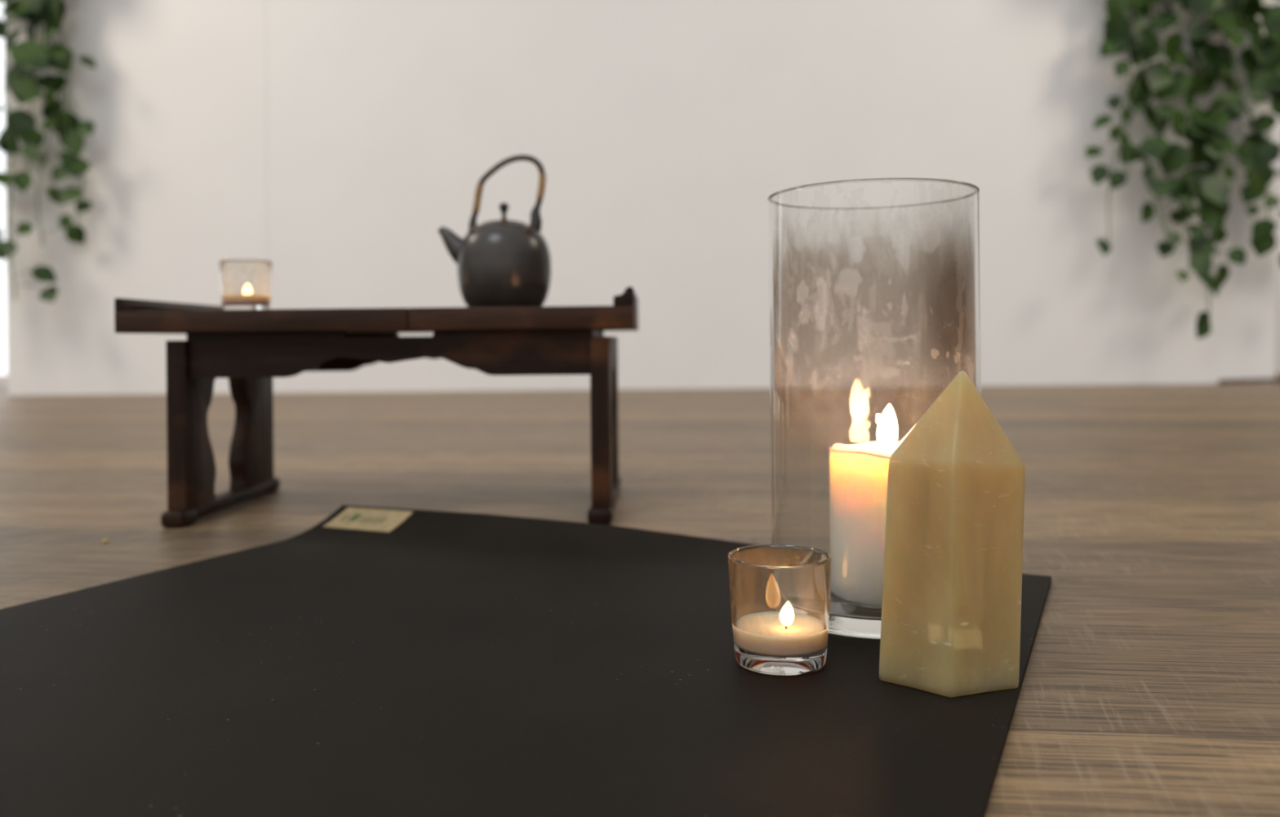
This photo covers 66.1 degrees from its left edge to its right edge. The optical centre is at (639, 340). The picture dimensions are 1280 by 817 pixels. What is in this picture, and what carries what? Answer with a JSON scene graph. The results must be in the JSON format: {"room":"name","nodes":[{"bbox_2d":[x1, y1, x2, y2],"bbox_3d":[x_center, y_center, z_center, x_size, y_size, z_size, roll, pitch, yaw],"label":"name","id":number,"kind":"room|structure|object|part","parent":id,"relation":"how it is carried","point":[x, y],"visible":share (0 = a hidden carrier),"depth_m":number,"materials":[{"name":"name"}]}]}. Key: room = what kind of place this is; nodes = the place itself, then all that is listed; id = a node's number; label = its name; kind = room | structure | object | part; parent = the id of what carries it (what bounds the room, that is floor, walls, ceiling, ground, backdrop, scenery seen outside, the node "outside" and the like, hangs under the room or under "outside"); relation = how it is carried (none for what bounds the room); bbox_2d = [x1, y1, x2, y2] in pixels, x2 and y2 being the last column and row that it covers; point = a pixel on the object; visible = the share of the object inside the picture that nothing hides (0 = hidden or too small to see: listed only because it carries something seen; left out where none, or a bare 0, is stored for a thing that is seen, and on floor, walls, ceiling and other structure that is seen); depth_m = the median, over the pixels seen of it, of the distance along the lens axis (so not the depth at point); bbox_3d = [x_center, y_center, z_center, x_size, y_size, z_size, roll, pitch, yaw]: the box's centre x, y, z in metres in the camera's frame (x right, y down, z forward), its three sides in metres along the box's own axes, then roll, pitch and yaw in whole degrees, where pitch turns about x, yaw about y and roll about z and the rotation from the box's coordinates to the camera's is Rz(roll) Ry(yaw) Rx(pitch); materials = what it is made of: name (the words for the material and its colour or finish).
{"room":"exercise studio","nodes":[
{"label":"exercise studio","id":0,"kind":"room"},
{"bbox_2d":[3,0,1275,395],"bbox_3d":[-0.009,-1.162,3.795,4.865,2.700,0.040,-1,0,0],"label":"wall","id":1,"kind":"structure","parent":0,"point":[662,133],"depth_m":3.77,"materials":[{"name":"white paint"}]},
{"bbox_2d":[0,0,96,302],"bbox_3d":[-2.363,-0.888,3.625,0.731,1.505,0.300,-1,0,0],"label":"trailing plant","id":2,"kind":"object","parent":1,"relation":"attached to","point":[23,83],"visible":1,"depth_m":3.62,"materials":[{"name":"green plant"}]},
{"bbox_2d":[239,0,267,261],"bbox_3d":[-1.486,-1.148,3.774,0.100,2.700,0.002,-1,0,0],"label":"trim","id":3,"kind":"structure","parent":1,"relation":"attached to","point":[252,27],"depth_m":3.77,"materials":[{"name":"white paint"}]},
{"bbox_2d":[1084,0,1279,338],"bbox_3d":[2.104,-0.849,3.624,0.914,1.688,0.301,-1,0,0],"label":"trailing plant","id":4,"kind":"object","parent":1,"relation":"attached to","point":[1260,63],"visible":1,"depth_m":3.60,"materials":[{"name":"green plant"}]},
{"bbox_2d":[0,373,1279,816],"bbox_3d":[0.107,0.212,0.995,16.000,0.050,12.000,-1,0,6],"label":"floor","id":5,"kind":"structure","parent":0,"point":[1150,687],"depth_m":1.15,"materials":[{"name":"brown wood"}]},
{"bbox_2d":[114,286,638,528],"bbox_3d":[-0.269,0.069,1.136,0.531,0.243,0.272,-1,0,1],"label":"table","id":6,"kind":"object","parent":5,"relation":"on","point":[250,348],"visible":1,"depth_m":1.02,"materials":[{"name":"brown wood"}]},
{"bbox_3d":[-0.476,0.090,1.130,0.020,0.180,0.233,-1,0,1],"label":"leg","id":7,"kind":"part","parent":6,"relation":"part of","materials":[{"name":"brown wood"}]},
{"bbox_2d":[218,259,272,309],"bbox_3d":[-0.461,-0.062,1.150,0.058,0.061,0.058,-1,0,0],"label":"glass","id":8,"kind":"object","parent":6,"relation":"on","point":[245,284],"visible":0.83,"depth_m":1.13,"materials":[{"name":"clear glass"}]},
{"bbox_2d":[437,154,551,306],"bbox_3d":[-0.159,-0.124,1.137,0.113,0.180,0.107,-1,0,41],"label":"teapot","id":9,"kind":"object","parent":6,"relation":"on","point":[504,262],"visible":0.94,"depth_m":1.10,"materials":[{"name":"metal"}]},
{"bbox_3d":[-0.207,-0.105,1.135,0.052,0.055,0.037,-1,0,0],"label":"spout","id":10,"kind":"part","parent":9,"relation":"part of","materials":[{"name":"black metal"}]},
{"bbox_3d":[-0.157,-0.149,1.135,0.011,0.021,0.011,-1,0,0],"label":"knob","id":11,"kind":"part","parent":9,"relation":"part of","materials":[{"name":"metal"}]},
{"bbox_3d":[-0.157,-0.136,1.135,0.052,0.006,0.052,-1,0,0],"label":"lid","id":12,"kind":"part","parent":9,"relation":"part of","materials":[{"name":"black metal"}]},
{"bbox_3d":[-0.152,-0.176,1.135,0.087,0.076,0.007,-1,0,0],"label":"handle","id":13,"kind":"part","parent":9,"relation":"part of","materials":[{"name":"black metal"}]},
{"bbox_3d":[-0.039,0.086,1.123,0.020,0.180,0.233,-1,0,1],"label":"leg","id":14,"kind":"part","parent":6,"relation":"part of","materials":[{"name":"brown wood"}]},
{"bbox_2d":[0,505,1051,816],"bbox_3d":[-0.376,0.178,0.084,0.653,0.026,1.807,-1,0,26],"label":"yoga mat","id":15,"kind":"object","parent":5,"relation":"on","point":[365,661],"visible":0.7,"depth_m":0.51,"materials":[{"name":"black rubber"}]},
{"bbox_2d":[728,543,831,675],"bbox_3d":[0.079,0.151,0.557,0.058,0.061,0.058,-1,0,0],"label":"candle holder","id":16,"kind":"object","parent":15,"relation":"on","point":[780,594],"visible":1,"depth_m":0.53,"materials":[{"name":"clear glass"}]},
{"bbox_2d":[768,177,981,639],"bbox_3d":[0.156,0.042,0.659,0.137,0.279,0.137,-1,0,0],"label":"glass candle holder","id":17,"kind":"object","parent":15,"relation":"on","point":[941,303],"visible":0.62,"depth_m":0.60,"materials":[{"name":"clear glass"}]},
{"bbox_3d":[0.158,0.174,0.659,0.137,0.014,0.137,-1,0,0],"label":"glass","id":18,"kind":"part","parent":17,"relation":"part of","materials":[{"name":"clear glass"}]},
{"bbox_2d":[829,404,901,606],"bbox_3d":[0.166,0.106,0.660,0.075,0.126,0.075,-1,0,0],"label":"pillar candle","id":19,"kind":"object","parent":17,"relation":"in","point":[859,473],"visible":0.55,"depth_m":0.63,"materials":[{"name":"beige wax"}]},
{"bbox_2d":[879,370,1025,697],"bbox_3d":[0.168,0.103,0.536,0.074,0.155,0.071,-1,0,0],"label":"tower","id":20,"kind":"object","parent":15,"relation":"on","point":[951,606],"visible":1,"depth_m":0.51,"materials":[{"name":"yellow stone"}]},
{"bbox_2d":[1217,377,1279,383],"bbox_3d":[2.401,0.153,3.735,0.402,0.020,0.031,-1,0,2],"label":"strip","id":21,"kind":"object","parent":5,"relation":"on","point":[1257,380],"visible":1,"depth_m":3.73,"materials":[{"name":"grey"}]},
{"bbox_2d":[1271,0,1279,373],"bbox_3d":[1.539,-1.177,4.800,8.900,2.700,0.100,-1,0,0],"label":"wall","id":22,"kind":"structure","parent":0,"point":[1276,130],"depth_m":4.75,"materials":[{"name":"white paint"}]},
{"bbox_3d":[-5.461,-1.110,4.800,5.100,2.700,0.100,-1,0,0],"label":"wall","id":23,"kind":"structure","parent":0,"visible":0},
{"bbox_2d":[0,1,7,385],"bbox_3d":[-3.659,-0.927,4.790,1.500,2.300,0.080,-1,0,0],"label":"window","id":24,"kind":"structure","parent":23,"relation":"in","point":[3,345],"depth_m":4.78,"materials":[{"name":"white glass"}]},
{"bbox_3d":[-3.659,-0.927,4.790,1.500,2.300,0.080,-1,0,0],"label":"frame","id":25,"kind":"part","parent":24,"relation":"part of","materials":[{"name":"white"}]}
]}

